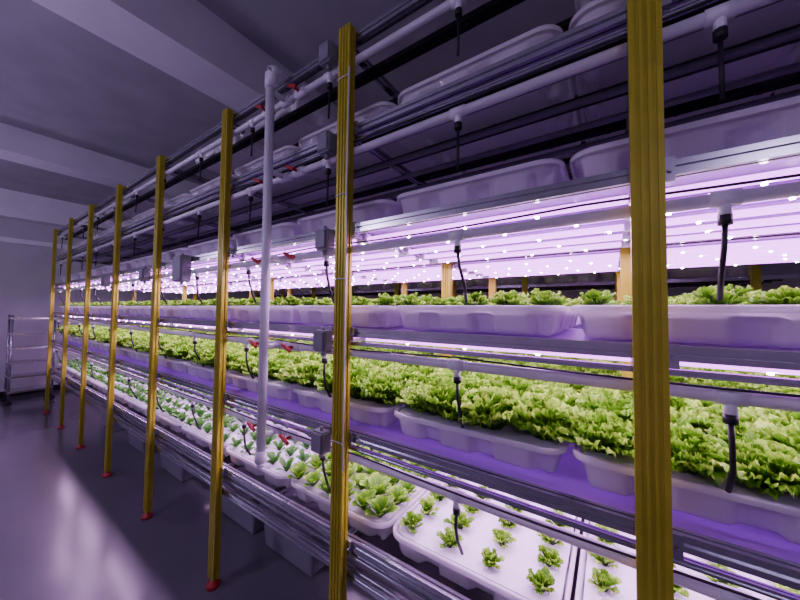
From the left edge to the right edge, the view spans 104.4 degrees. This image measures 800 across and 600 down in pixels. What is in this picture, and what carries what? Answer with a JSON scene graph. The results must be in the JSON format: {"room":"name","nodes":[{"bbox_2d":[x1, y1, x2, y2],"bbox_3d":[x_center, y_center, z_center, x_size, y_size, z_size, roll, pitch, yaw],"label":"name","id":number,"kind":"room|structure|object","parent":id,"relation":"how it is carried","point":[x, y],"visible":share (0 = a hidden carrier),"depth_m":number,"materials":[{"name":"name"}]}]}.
{"room":"indoor vertical farm","nodes":[
{"label":"indoor vertical farm","id":0,"kind":"room"},
{"bbox_2d":[0,122,199,198],"bbox_3d":[-3.282,-1.645,4.812,0.340,0.280,8.400,-1,-2,34],"label":"beam","id":1,"kind":"structure","parent":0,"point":[18,145],"depth_m":3.67,"materials":[{"name":"white paint"}]},
{"bbox_2d":[0,217,293,391],"bbox_3d":[-5.780,-0.042,6.442,0.100,3.420,8.400,-1,-2,34],"label":"wall","id":2,"kind":"structure","parent":0,"point":[25,270],"depth_m":5.42,"materials":[{"name":"paint"}]},
{"bbox_2d":[0,236,72,248],"bbox_3d":[-5.708,-0.952,6.432,0.050,0.080,8.400,-1,-2,34],"label":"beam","id":3,"kind":"structure","parent":2,"relation":"attached to","point":[2,239],"depth_m":5.36,"materials":[{"name":"white paint"}]},
{"bbox_2d":[0,383,89,397],"bbox_3d":[-5.750,1.616,6.351,0.015,0.100,8.400,-1,-2,34],"label":"baseboard","id":4,"kind":"structure","parent":2,"relation":"attached to","point":[57,386],"depth_m":5.42,"materials":[{"name":"metal"}]},
{"bbox_2d":[0,188,114,232],"bbox_3d":[-5.632,-1.533,6.405,0.220,0.440,8.400,-1,-2,34],"label":"beam","id":5,"kind":"structure","parent":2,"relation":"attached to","point":[15,205],"depth_m":5.37,"materials":[{"name":"white paint"}]},
{"bbox_2d":[32,0,337,117],"bbox_3d":[-0.702,-1.650,3.058,0.340,0.340,8.400,-1,-2,34],"label":"beam","id":6,"kind":"structure","parent":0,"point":[185,40],"depth_m":1.94,"materials":[{"name":"white paint"}]},
{"bbox_2d":[0,385,582,599],"bbox_3d":[-0.980,1.651,3.107,11.550,0.100,8.400,-1,-2,34],"label":"floor","id":7,"kind":"structure","parent":0,"point":[68,531],"depth_m":2.06,"materials":[{"name":"concrete"}]},
{"bbox_2d":[1,314,56,406],"bbox_3d":[-5.936,0.925,4.982,0.429,1.379,0.520,-1,-2,34],"label":"trolley","id":8,"kind":"object","parent":7,"relation":"on","point":[7,391],"visible":0.7,"depth_m":4.89,"materials":[{"name":"metal"}]},
{"bbox_2d":[100,400,144,431],"bbox_3d":[-3.543,1.473,4.010,0.528,0.266,0.428,-1,-2,34],"label":"tank","id":9,"kind":"object","parent":7,"relation":"on","point":[116,427],"visible":0.16,"depth_m":3.84,"materials":[{"name":"grey plastic"}]},
{"bbox_2d":[126,415,181,453],"bbox_3d":[-2.716,1.462,3.448,0.528,0.266,0.428,-1,-2,34],"label":"tank","id":10,"kind":"object","parent":7,"relation":"on","point":[134,441],"visible":0.15,"depth_m":3.29,"materials":[{"name":"grey plastic"}]},
{"bbox_2d":[157,433,210,481],"bbox_3d":[-1.971,1.452,2.942,0.528,0.266,0.428,-1,-2,34],"label":"tank","id":11,"kind":"object","parent":7,"relation":"on","point":[177,471],"visible":0.27,"depth_m":2.78,"materials":[{"name":"grey plastic"}]},
{"bbox_2d":[222,465,285,533],"bbox_3d":[-1.062,1.439,2.324,0.528,0.266,0.428,-1,-2,34],"label":"tank","id":12,"kind":"object","parent":7,"relation":"on","point":[231,509],"visible":0.12,"depth_m":2.15,"materials":[{"name":"grey plastic"}]},
{"bbox_2d":[260,487,351,576],"bbox_3d":[-0.582,1.433,1.998,0.528,0.266,0.428,-1,-2,34],"label":"tank","id":13,"kind":"object","parent":7,"relation":"on","point":[306,562],"visible":0.17,"depth_m":1.84,"materials":[{"name":"grey plastic"}]},
{"bbox_2d":[43,0,799,599],"bbox_3d":[-1.482,0.260,2.618,8.000,2.635,1.000,-1,-2,34],"label":"rack","id":14,"kind":"object","parent":7,"relation":"on","point":[663,534],"visible":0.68,"depth_m":1.06,"materials":[{"name":"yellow metal"}]},
{"bbox_2d":[66,360,117,377],"bbox_3d":[-4.055,0.925,4.347,0.601,0.170,0.804,-1,-2,34],"label":"tray","id":15,"kind":"object","parent":14,"relation":"on","point":[74,369],"visible":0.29,"depth_m":4.08,"materials":[{"name":"plastic"}]},
{"bbox_2d":[75,327,129,347],"bbox_3d":[-3.541,0.458,4.005,0.718,0.220,0.883,-1,-2,34],"label":"tray","id":16,"kind":"object","parent":14,"relation":"on","point":[90,344],"visible":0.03,"depth_m":3.72,"materials":[{"name":"plant"}]},
{"bbox_2d":[76,364,139,384],"bbox_3d":[-3.551,0.917,4.002,0.614,0.173,0.806,-1,-2,34],"label":"tray","id":17,"kind":"object","parent":14,"relation":"on","point":[95,371],"visible":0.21,"depth_m":3.76,"materials":[{"name":"plastic"}]},
{"bbox_2d":[68,326,148,343],"bbox_3d":[-4.045,0.465,4.354,0.705,0.221,0.852,-1,-2,34],"label":"tray","id":18,"kind":"object","parent":14,"relation":"on","point":[73,331],"visible":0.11,"depth_m":4.01,"materials":[{"name":"plant"}]},
{"bbox_2d":[93,302,126,313],"bbox_3d":[-3.042,0.095,3.691,0.606,0.145,0.800,-1,-2,34],"label":"tray","id":19,"kind":"object","parent":14,"relation":"on","point":[99,309],"visible":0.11,"depth_m":3.38,"materials":[{"name":"plastic"}]},
{"bbox_2d":[89,370,147,392],"bbox_3d":[-3.062,0.912,3.672,0.601,0.170,0.804,-1,-2,34],"label":"tray","id":20,"kind":"object","parent":14,"relation":"on","point":[101,382],"visible":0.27,"depth_m":3.41,"materials":[{"name":"plastic"}]},
{"bbox_2d":[98,202,138,221],"bbox_3d":[-3.038,-0.977,3.734,0.588,0.089,0.800,-1,-2,34],"label":"tray","id":21,"kind":"object","parent":14,"relation":"on","point":[126,215],"visible":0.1,"depth_m":3.45,"materials":[{"name":"plastic"}]},
{"bbox_2d":[108,300,135,314],"bbox_3d":[-2.554,0.086,3.360,0.604,0.148,0.800,-1,-2,34],"label":"tray","id":22,"kind":"object","parent":14,"relation":"on","point":[123,309],"visible":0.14,"depth_m":2.95,"materials":[{"name":"plastic"}]},
{"bbox_2d":[89,328,188,351],"bbox_3d":[-3.052,0.451,3.687,0.696,0.222,0.882,-1,-2,34],"label":"tray","id":23,"kind":"object","parent":14,"relation":"on","point":[102,336],"visible":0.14,"depth_m":3.42,"materials":[{"name":"plant"}]},
{"bbox_2d":[113,190,169,213],"bbox_3d":[-2.542,-0.983,3.397,0.588,0.089,0.800,-1,-2,34],"label":"tray","id":24,"kind":"object","parent":14,"relation":"on","point":[145,205],"visible":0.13,"depth_m":3.14,"materials":[{"name":"plastic"}]},
{"bbox_2d":[130,255,152,267],"bbox_3d":[-2.053,-0.310,3.036,0.588,0.089,0.800,-1,-2,34],"label":"tray","id":25,"kind":"object","parent":14,"relation":"on","point":[147,260],"visible":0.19,"depth_m":2.72,"materials":[{"name":"plastic"}]},
{"bbox_2d":[96,228,187,250],"bbox_3d":[-3.041,-0.692,3.724,0.588,0.089,0.800,-1,-2,34],"label":"tray","id":26,"kind":"object","parent":14,"relation":"on","point":[130,241],"visible":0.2,"depth_m":3.58,"materials":[{"name":"plastic"}]},
{"bbox_2d":[105,378,181,402],"bbox_3d":[-2.564,0.903,3.333,0.614,0.173,0.806,-1,-2,34],"label":"tray","id":27,"kind":"object","parent":14,"relation":"on","point":[121,391],"visible":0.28,"depth_m":3.05,"materials":[{"name":"plastic"}]},
{"bbox_2d":[128,300,173,315],"bbox_3d":[-2.049,0.081,3.017,0.606,0.145,0.800,-1,-2,34],"label":"tray","id":28,"kind":"object","parent":14,"relation":"on","point":[144,307],"visible":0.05,"depth_m":2.71,"materials":[{"name":"plastic"}]},
{"bbox_2d":[112,220,201,245],"bbox_3d":[-2.545,-0.699,3.387,0.588,0.089,0.800,-1,-2,34],"label":"tray","id":29,"kind":"object","parent":14,"relation":"on","point":[127,222],"visible":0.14,"depth_m":3.26,"materials":[{"name":"plastic"}]},
{"bbox_2d":[122,335,192,362],"bbox_3d":[-2.052,0.438,2.993,0.718,0.220,0.883,-1,-2,34],"label":"tray","id":30,"kind":"object","parent":14,"relation":"on","point":[140,343],"visible":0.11,"depth_m":2.72,"materials":[{"name":"plant"}]},
{"bbox_2d":[107,331,208,356],"bbox_3d":[-2.556,0.445,3.343,0.705,0.221,0.852,-1,-2,34],"label":"tray","id":31,"kind":"object","parent":14,"relation":"on","point":[122,338],"visible":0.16,"depth_m":2.97,"materials":[{"name":"plant"}]},
{"bbox_2d":[124,384,201,415],"bbox_3d":[-2.070,0.898,2.998,0.601,0.170,0.804,-1,-2,34],"label":"tray","id":32,"kind":"object","parent":14,"relation":"on","point":[139,404],"visible":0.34,"depth_m":2.76,"materials":[{"name":"plastic"}]},
{"bbox_2d":[161,248,191,261],"bbox_3d":[-1.556,-0.317,2.699,0.588,0.089,0.800,-1,-2,34],"label":"tray","id":33,"kind":"object","parent":14,"relation":"on","point":[168,255],"visible":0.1,"depth_m":2.33,"materials":[{"name":"plastic"}]},
{"bbox_2d":[172,253,191,284],"bbox_3d":[-1.424,-0.201,2.019,0.130,0.205,0.066,-1,-2,34],"label":"junction box","id":34,"kind":"object","parent":14,"relation":"attached to","point":[181,270],"visible":1,"depth_m":1.99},
{"bbox_2d":[132,208,233,239],"bbox_3d":[-2.048,-0.705,3.050,0.588,0.089,0.800,-1,-2,34],"label":"tray","id":35,"kind":"object","parent":14,"relation":"on","point":[176,225],"visible":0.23,"depth_m":2.90,"materials":[{"name":"plastic"}]},
{"bbox_2d":[159,299,208,317],"bbox_3d":[-1.560,0.073,2.685,0.604,0.148,0.800,-1,-2,34],"label":"tray","id":36,"kind":"object","parent":14,"relation":"on","point":[177,309],"visible":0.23,"depth_m":2.31,"materials":[{"name":"plastic"}]},
{"bbox_2d":[162,228,217,251],"bbox_3d":[-2.183,-0.603,3.172,1.680,0.023,0.206,-1,-2,34],"label":"light","id":37,"kind":"object","parent":14,"relation":"attached to","point":[213,230],"depth_m":3.12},
{"bbox_2d":[155,392,238,433],"bbox_3d":[-1.566,0.890,2.654,0.614,0.173,0.806,-1,-2,34],"label":"tray","id":38,"kind":"object","parent":14,"relation":"on","point":[174,415],"visible":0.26,"depth_m":2.38,"materials":[{"name":"plastic"}]},
{"bbox_2d":[146,336,273,372],"bbox_3d":[-1.565,0.431,2.669,0.696,0.222,0.882,-1,-2,34],"label":"tray","id":39,"kind":"object","parent":14,"relation":"on","point":[176,352],"visible":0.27,"depth_m":2.34,"materials":[{"name":"plant"}]},
{"bbox_2d":[188,237,236,255],"bbox_3d":[-1.060,-0.324,2.362,0.588,0.089,0.800,-1,-2,34],"label":"tray","id":40,"kind":"object","parent":14,"relation":"on","point":[210,246],"visible":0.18,"depth_m":2.05,"materials":[{"name":"plastic"}]},
{"bbox_2d":[164,193,261,231],"bbox_3d":[-1.552,-0.712,2.713,0.588,0.089,0.800,-1,-2,34],"label":"tray","id":41,"kind":"object","parent":14,"relation":"on","point":[210,213],"visible":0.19,"depth_m":2.51,"materials":[{"name":"plastic"}]},
{"bbox_2d":[186,297,249,319],"bbox_3d":[-1.057,0.068,2.343,0.606,0.145,0.800,-1,-2,34],"label":"tray","id":42,"kind":"object","parent":14,"relation":"on","point":[207,310],"visible":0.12,"depth_m":2.04,"materials":[{"name":"plastic"}]},
{"bbox_2d":[191,133,263,172],"bbox_3d":[-1.053,-1.004,2.386,0.588,0.089,0.800,-1,-2,34],"label":"tray","id":43,"kind":"object","parent":14,"relation":"on","point":[242,157],"visible":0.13,"depth_m":2.10,"materials":[{"name":"plastic"}]},
{"bbox_2d":[182,405,292,455],"bbox_3d":[-1.077,0.885,2.324,0.601,0.170,0.804,-1,-2,34],"label":"tray","id":44,"kind":"object","parent":14,"relation":"on","point":[232,425],"visible":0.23,"depth_m":2.08,"materials":[{"name":"plastic"}]},
{"bbox_2d":[184,341,292,384],"bbox_3d":[-1.067,0.424,2.332,0.705,0.221,0.852,-1,-2,34],"label":"tray","id":45,"kind":"object","parent":14,"relation":"on","point":[234,351],"visible":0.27,"depth_m":2.02,"materials":[{"name":"plant"}]},
{"bbox_2d":[190,174,305,222],"bbox_3d":[-1.056,-0.719,2.376,0.588,0.089,0.800,-1,-2,34],"label":"tray","id":46,"kind":"object","parent":14,"relation":"on","point":[242,202],"visible":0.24,"depth_m":2.22,"materials":[{"name":"plastic"}]},
{"bbox_2d":[233,222,301,246],"bbox_3d":[-0.564,-0.331,2.025,0.588,0.089,0.800,-1,-2,34],"label":"tray","id":47,"kind":"object","parent":14,"relation":"on","point":[286,229],"visible":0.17,"depth_m":1.64,"materials":[{"name":"plastic"}]},
{"bbox_2d":[230,296,317,322],"bbox_3d":[-0.568,0.059,2.011,0.604,0.148,0.800,-1,-2,34],"label":"tray","id":48,"kind":"object","parent":14,"relation":"on","point":[281,310],"visible":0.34,"depth_m":1.65,"materials":[{"name":"plastic"}]},
{"bbox_2d":[226,422,331,488],"bbox_3d":[-0.579,0.876,1.984,0.614,0.173,0.806,-1,-2,34],"label":"tray","id":49,"kind":"object","parent":14,"relation":"on","point":[281,457],"visible":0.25,"depth_m":1.71,"materials":[{"name":"plastic"}]},
{"bbox_2d":[237,90,336,150],"bbox_3d":[-0.556,-1.010,2.049,0.588,0.089,0.800,-1,-2,34],"label":"tray","id":50,"kind":"object","parent":14,"relation":"on","point":[318,119],"visible":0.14,"depth_m":1.77,"materials":[{"name":"plastic"}]},
{"bbox_2d":[228,343,369,400],"bbox_3d":[-0.580,0.418,2.014,0.718,0.220,0.883,-1,-2,34],"label":"tray","id":51,"kind":"object","parent":14,"relation":"on","point":[279,387],"visible":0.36,"depth_m":1.72,"materials":[{"name":"plant"}]},
{"bbox_2d":[270,256,334,277],"bbox_3d":[-0.744,-0.233,2.182,1.266,0.040,0.485,-1,-2,34],"label":"light","id":52,"kind":"object","parent":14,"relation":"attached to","point":[292,264],"depth_m":2.22,"materials":[{"name":"purple"}]},
{"bbox_2d":[272,178,335,202],"bbox_3d":[-0.570,-0.635,1.789,0.602,0.023,0.045,-1,-2,34],"label":"light","id":53,"kind":"object","parent":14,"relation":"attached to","point":[333,181],"depth_m":1.79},
{"bbox_2d":[272,194,335,215],"bbox_3d":[-0.650,-0.627,2.035,0.685,0.023,0.049,-1,-2,34],"label":"light","id":54,"kind":"object","parent":14,"relation":"attached to","point":[331,197],"depth_m":2.04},
{"bbox_2d":[272,207,335,224],"bbox_3d":[-0.721,-0.619,2.270,0.729,0.023,0.051,-1,-2,34],"label":"light","id":55,"kind":"object","parent":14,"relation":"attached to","point":[333,208],"depth_m":2.28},
{"bbox_2d":[234,145,378,210],"bbox_3d":[-0.559,-0.726,2.039,0.588,0.089,0.800,-1,-2,34],"label":"tray","id":56,"kind":"object","parent":14,"relation":"on","point":[317,176],"visible":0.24,"depth_m":1.86,"materials":[{"name":"plastic"}]},
{"bbox_2d":[311,426,330,457],"bbox_3d":[-0.317,0.567,1.239,0.070,0.120,0.056,-1,-2,34],"label":"junction box","id":57,"kind":"object","parent":14,"relation":"attached to","point":[320,437],"visible":0.99,"depth_m":1.22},
{"bbox_2d":[313,326,332,355],"bbox_3d":[-0.313,0.167,1.254,0.070,0.120,0.056,-1,-2,34],"label":"junction box","id":58,"kind":"object","parent":14,"relation":"attached to","point":[322,339],"visible":1,"depth_m":1.23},
{"bbox_2d":[315,226,334,255],"bbox_3d":[-0.309,-0.243,1.268,0.070,0.120,0.056,-1,-2,34],"label":"junction box","id":59,"kind":"object","parent":14,"relation":"attached to","point":[325,237],"visible":1,"depth_m":1.25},
{"bbox_2d":[317,130,335,159],"bbox_3d":[-0.304,-0.643,1.282,0.070,0.120,0.056,-1,-2,34],"label":"junction box","id":60,"kind":"object","parent":14,"relation":"attached to","point":[326,141],"visible":1,"depth_m":1.26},
{"bbox_2d":[319,39,337,71],"bbox_3d":[-0.300,-1.020,1.296,0.070,0.120,0.056,-1,-2,34],"label":"junction box","id":61,"kind":"object","parent":14,"relation":"attached to","point":[328,50],"visible":1,"depth_m":1.28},
{"bbox_2d":[295,293,402,327],"bbox_3d":[-0.064,0.054,1.669,0.606,0.145,0.800,-1,-2,34],"label":"tray","id":62,"kind":"object","parent":14,"relation":"on","point":[379,312],"visible":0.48,"depth_m":1.30,"materials":[{"name":"plastic"}]},
{"bbox_2d":[297,199,402,233],"bbox_3d":[-0.067,-0.338,1.688,0.588,0.089,0.800,-1,-2,34],"label":"tray","id":63,"kind":"object","parent":14,"relation":"on","point":[379,208],"visible":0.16,"depth_m":1.29,"materials":[{"name":"plastic"}]},
{"bbox_2d":[287,443,445,539],"bbox_3d":[-0.079,0.866,1.646,0.648,0.180,0.840,-1,-2,34],"label":"tray","id":64,"kind":"object","parent":14,"relation":"on","point":[377,500],"visible":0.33,"depth_m":1.36,"materials":[{"name":"plastic"}]},
{"bbox_2d":[282,351,459,426],"bbox_3d":[-0.076,0.410,1.658,0.696,0.222,0.882,-1,-2,34],"label":"tray","id":65,"kind":"object","parent":14,"relation":"on","point":[375,385],"visible":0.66,"depth_m":1.36,"materials":[{"name":"plant"}]},
{"bbox_2d":[299,101,463,199],"bbox_3d":[-0.063,-0.732,1.702,0.588,0.089,0.800,-1,-2,34],"label":"tray","id":66,"kind":"object","parent":14,"relation":"on","point":[417,141],"visible":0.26,"depth_m":1.52,"materials":[{"name":"plastic"}]},
{"bbox_2d":[51,0,799,599],"bbox_3d":[-1.775,-0.113,2.266,7.920,1.550,0.042,-1,-2,34],"label":"power cabling","id":67,"kind":"object","parent":14,"relation":"attached to","point":[704,1],"visible":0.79,"depth_m":0.89,"materials":[{"name":"plastic"}]},
{"bbox_2d":[52,0,799,599],"bbox_3d":[-1.734,-0.123,2.255,8.000,1.930,0.180,-1,-2,34],"label":"piping","id":68,"kind":"object","parent":14,"relation":"attached to","point":[717,16],"visible":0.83,"depth_m":0.99,"materials":[{"name":"white plastic"}]},
{"bbox_2d":[397,158,569,213],"bbox_3d":[0.429,-0.344,1.350,0.588,0.089,0.800,-1,-2,34],"label":"tray","id":69,"kind":"object","parent":14,"relation":"on","point":[541,172],"visible":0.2,"depth_m":0.99,"materials":[{"name":"plastic"}]},
{"bbox_2d":[393,474,581,599],"bbox_3d":[0.416,0.876,1.307,0.588,0.146,0.800,-1,-2,34],"label":"tray","id":70,"kind":"object","parent":14,"relation":"on","point":[504,559],"visible":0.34,"depth_m":1.07,"materials":[{"name":"plastic"}]},
{"bbox_2d":[395,288,579,335],"bbox_3d":[0.425,0.046,1.336,0.604,0.148,0.800,-1,-2,34],"label":"tray","id":71,"kind":"object","parent":14,"relation":"on","point":[545,313],"visible":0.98,"depth_m":1.01,"materials":[{"name":"plastic"}]},
{"bbox_2d":[398,24,581,173],"bbox_3d":[0.433,-0.739,1.364,0.588,0.089,0.800,-1,-2,34],"label":"tray","id":72,"kind":"object","parent":14,"relation":"on","point":[562,91],"visible":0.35,"depth_m":1.18,"materials":[{"name":"plastic"}]},
{"bbox_2d":[353,83,627,177],"bbox_3d":[0.219,-0.646,1.254,1.132,0.023,0.045,-1,-2,34],"label":"light","id":73,"kind":"object","parent":14,"relation":"attached to","point":[621,89],"depth_m":1.14,"materials":[{"name":"plastic"}]},
{"bbox_2d":[352,188,629,244],"bbox_3d":[0.167,-0.265,1.023,0.956,0.040,0.141,-1,-2,34],"label":"light","id":74,"kind":"object","parent":14,"relation":"attached to","point":[366,236],"depth_m":0.98,"materials":[{"name":"purple"}]},
{"bbox_2d":[353,111,628,193],"bbox_3d":[0.250,-0.639,1.423,1.289,0.023,0.049,-1,-2,34],"label":"light","id":75,"kind":"object","parent":14,"relation":"attached to","point":[624,115],"depth_m":1.30,"materials":[{"name":"plastic"}]},
{"bbox_2d":[353,133,628,204],"bbox_3d":[0.287,-0.633,1.588,1.423,0.023,0.055,-1,-2,34],"label":"light","id":76,"kind":"object","parent":14,"relation":"attached to","point":[580,147],"depth_m":1.44,"materials":[{"name":"plastic"}]},
{"bbox_2d":[352,218,630,270],"bbox_3d":[0.189,-0.245,1.560,1.579,0.040,0.507,-1,-2,34],"label":"light","id":77,"kind":"object","parent":14,"relation":"attached to","point":[625,227],"depth_m":1.43,"materials":[{"name":"purple"}]},
{"bbox_2d":[394,361,591,472],"bbox_3d":[0.421,0.404,1.321,0.705,0.221,0.852,-1,-2,34],"label":"tray","id":78,"kind":"object","parent":14,"relation":"on","point":[512,420],"visible":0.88,"depth_m":1.00,"materials":[{"name":"plant"}]},
{"bbox_2d":[355,338,632,362],"bbox_3d":[0.145,0.136,0.767,0.689,0.040,0.080,-1,-2,34],"label":"light","id":79,"kind":"object","parent":14,"relation":"attached to","point":[538,353],"depth_m":0.96,"materials":[{"name":"purple"}]},
{"bbox_2d":[467,56,627,115],"bbox_3d":[0.418,-0.654,0.948,0.448,0.023,0.006,-1,-2,34],"label":"light","id":80,"kind":"object","parent":14,"relation":"attached to","point":[626,56],"depth_m":0.92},
{"bbox_2d":[553,386,799,544],"bbox_3d":[0.926,0.397,0.971,0.718,0.220,0.883,-1,-2,34],"label":"tray","id":81,"kind":"object","parent":14,"relation":"on","point":[765,495],"visible":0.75,"depth_m":0.73,"materials":[{"name":"plant"}]},
{"bbox_2d":[569,0,799,142],"bbox_3d":[0.929,-0.746,1.027,0.588,0.089,0.800,-1,-2,34],"label":"tray","id":82,"kind":"object","parent":14,"relation":"on","point":[784,14],"visible":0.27,"depth_m":0.92,"materials":[{"name":"plastic"}]},
{"bbox_2d":[570,95,799,179],"bbox_3d":[0.925,-0.351,1.013,0.588,0.089,0.800,-1,-2,34],"label":"tray","id":83,"kind":"object","parent":14,"relation":"on","point":[778,119],"visible":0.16,"depth_m":0.70,"materials":[{"name":"plastic"}]},
{"bbox_2d":[571,284,799,347],"bbox_3d":[0.929,0.041,0.994,0.606,0.145,0.800,-1,-2,34],"label":"tray","id":84,"kind":"object","parent":14,"relation":"on","point":[771,317],"visible":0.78,"depth_m":0.70,"materials":[{"name":"plastic"}]},
{"bbox_2d":[575,520,799,599],"bbox_3d":[0.912,0.868,0.970,0.588,0.148,0.800,-1,-2,34],"label":"tray","id":85,"kind":"object","parent":14,"relation":"on","point":[599,577],"visible":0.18,"depth_m":0.93,"materials":[{"name":"plastic"}]},
{"bbox_2d":[663,54,717,80],"bbox_3d":[0.802,-0.654,0.857,0.117,0.023,0.045,-1,-2,34],"label":"light","id":86,"kind":"object","parent":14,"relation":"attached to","point":[712,60],"depth_m":0.86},
{"bbox_2d":[664,85,718,107],"bbox_3d":[0.913,-0.648,0.973,0.132,0.023,0.049,-1,-2,34],"label":"light","id":87,"kind":"object","parent":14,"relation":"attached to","point":[713,90],"depth_m":0.98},
{"bbox_2d":[666,208,721,242],"bbox_3d":[0.970,-0.257,1.015,0.204,0.040,0.481,-1,-2,34],"label":"light","id":88,"kind":"object","parent":14,"relation":"attached to","point":[697,219],"depth_m":1.07,"materials":[{"name":"purple"}]},
{"bbox_2d":[664,89,799,128],"bbox_3d":[1.091,-0.644,1.034,0.323,0.023,0.043,-1,-2,34],"label":"light","id":89,"kind":"object","parent":14,"relation":"attached to","point":[793,93],"depth_m":1.04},
{"bbox_2d":[666,167,799,197],"bbox_3d":[0.717,-0.271,0.677,0.217,0.040,0.092,-1,-2,34],"label":"light","id":90,"kind":"object","parent":14,"relation":"attached to","point":[796,170],"depth_m":0.69,"materials":[{"name":"purple"}]},
{"bbox_2d":[680,362,799,374],"bbox_3d":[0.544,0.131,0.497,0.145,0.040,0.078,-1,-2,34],"label":"light","id":91,"kind":"object","parent":14,"relation":"attached to","point":[768,371],"depth_m":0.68,"materials":[{"name":"purple"}]},
{"bbox_2d":[724,27,799,61],"bbox_3d":[0.912,-0.655,0.783,0.138,0.023,0.045,-1,-2,34],"label":"light","id":92,"kind":"object","parent":14,"relation":"attached to","point":[772,41],"depth_m":0.79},
{"bbox_2d":[728,196,799,238],"bbox_3d":[1.116,-0.258,0.928,0.246,0.040,0.503,-1,-2,34],"label":"light","id":93,"kind":"object","parent":14,"relation":"attached to","point":[751,212],"depth_m":0.98,"materials":[{"name":"purple"}]},
{"bbox_2d":[136,93,799,326],"bbox_3d":[-0.949,0.293,3.403,8.000,2.635,0.961,-1,-2,34],"label":"rack","id":94,"kind":"object","parent":7,"relation":"on","point":[492,281],"visible":0.02,"depth_m":1.91,"materials":[{"name":"yellow metal"}]},
{"bbox_2d":[228,281,260,290],"bbox_3d":[-1.978,-0.184,3.936,1.857,0.040,0.847,-1,-2,34],"label":"light","id":95,"kind":"object","parent":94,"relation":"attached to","point":[233,286],"depth_m":3.96,"materials":[{"name":"purple"}]},
{"bbox_2d":[274,275,334,288],"bbox_3d":[-1.097,-0.196,3.336,1.855,0.040,0.851,-1,-2,34],"label":"light","id":96,"kind":"object","parent":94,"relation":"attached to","point":[283,283],"depth_m":3.34,"materials":[{"name":"purple"}]},
{"bbox_2d":[351,341,419,354],"bbox_3d":[-0.050,0.450,2.764,0.696,0.222,0.882,-1,-2,34],"label":"tray","id":97,"kind":"object","parent":94,"relation":"on","point":[352,346],"visible":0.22,"depth_m":2.48,"materials":[{"name":"plant"}]},
{"bbox_2d":[352,267,441,284],"bbox_3d":[-0.128,-0.209,2.678,1.421,0.040,0.847,-1,-2,34],"label":"light","id":98,"kind":"object","parent":94,"relation":"attached to","point":[432,273],"depth_m":2.65,"materials":[{"name":"purple"}]},
{"bbox_2d":[404,345,492,362],"bbox_3d":[0.448,0.444,2.426,0.705,0.221,0.852,-1,-2,34],"label":"tray","id":99,"kind":"object","parent":94,"relation":"on","point":[428,346],"visible":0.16,"depth_m":2.15,"materials":[{"name":"plant"}]},
{"bbox_2d":[479,351,592,372],"bbox_3d":[0.952,0.437,2.076,0.718,0.220,0.883,-1,-2,34],"label":"tray","id":100,"kind":"object","parent":94,"relation":"on","point":[561,367],"visible":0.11,"depth_m":1.84,"materials":[{"name":"plant"}]},
{"bbox_2d":[452,252,619,279],"bbox_3d":[0.753,-0.221,2.091,1.203,0.040,0.844,-1,-2,34],"label":"light","id":101,"kind":"object","parent":94,"relation":"attached to","point":[608,262],"depth_m":2.02,"materials":[{"name":"purple"}]},
{"bbox_2d":[579,359,765,390],"bbox_3d":[1.439,0.430,1.752,0.696,0.222,0.882,-1,-2,34],"label":"tray","id":102,"kind":"object","parent":94,"relation":"on","point":[688,380],"visible":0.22,"depth_m":1.41,"materials":[{"name":"plant"}]},
{"bbox_2d":[667,244,720,268],"bbox_3d":[1.509,-0.231,1.578,0.309,0.040,0.778,-1,-2,34],"label":"light","id":103,"kind":"object","parent":94,"relation":"attached to","point":[708,255],"depth_m":1.60,"materials":[{"name":"purple"}]},
{"bbox_2d":[726,238,799,265],"bbox_3d":[1.725,-0.233,1.451,0.435,0.040,0.813,-1,-2,34],"label":"light","id":104,"kind":"object","parent":94,"relation":"attached to","point":[772,251],"depth_m":1.46,"materials":[{"name":"purple"}]},
{"bbox_2d":[730,370,799,394],"bbox_3d":[1.937,0.423,1.415,0.705,0.221,0.852,-1,-2,34],"label":"tray","id":105,"kind":"object","parent":94,"relation":"on","point":[769,388],"visible":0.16,"depth_m":1.32,"materials":[{"name":"plant"}]},
{"bbox_2d":[254,264,798,304],"bbox_3d":[0.260,0.369,5.180,8.000,2.635,1.000,-1,-2,34],"label":"rack","id":106,"kind":"object","parent":7,"relation":"on","point":[755,280],"visible":0.18,"depth_m":3.76,"materials":[{"name":"yellow metal"}]},
{"bbox_2d":[456,279,488,286],"bbox_3d":[1.178,-0.222,4.587,0.588,0.089,0.800,-1,-2,34],"label":"tray","id":107,"kind":"object","parent":106,"relation":"on","point":[475,282],"visible":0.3,"depth_m":4.25,"materials":[{"name":"plastic"}]},
{"bbox_2d":[497,276,544,285],"bbox_3d":[1.675,-0.228,4.250,0.588,0.089,0.800,-1,-2,34],"label":"tray","id":108,"kind":"object","parent":106,"relation":"on","point":[534,279],"visible":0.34,"depth_m":3.94,"materials":[{"name":"plastic"}]},
{"bbox_2d":[542,273,599,283],"bbox_3d":[2.171,-0.235,3.913,0.588,0.089,0.800,-1,-2,34],"label":"tray","id":109,"kind":"object","parent":106,"relation":"on","point":[594,277],"visible":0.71,"depth_m":3.60,"materials":[{"name":"plastic"}]},
{"bbox_2d":[667,266,749,278],"bbox_3d":[3.163,-0.249,3.238,0.588,0.089,0.800,-1,-2,34],"label":"tray","id":110,"kind":"object","parent":106,"relation":"on","point":[732,271],"visible":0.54,"depth_m":2.95,"materials":[{"name":"plastic"}]},
{"bbox_2d":[0,0,773,205],"bbox_3d":[-0.943,-1.867,3.232,11.550,0.100,8.400,-1,-2,34],"label":"ceiling","id":111,"kind":"structure","parent":0,"point":[60,80],"depth_m":2.50,"materials":[{"name":"paint"}]},
{"bbox_2d":[294,262,799,300],"bbox_3d":[1.426,0.042,6.682,11.550,3.420,0.100,-1,-2,34],"label":"wall","id":112,"kind":"structure","parent":0,"point":[786,268],"depth_m":4.58,"materials":[{"name":"paint"}]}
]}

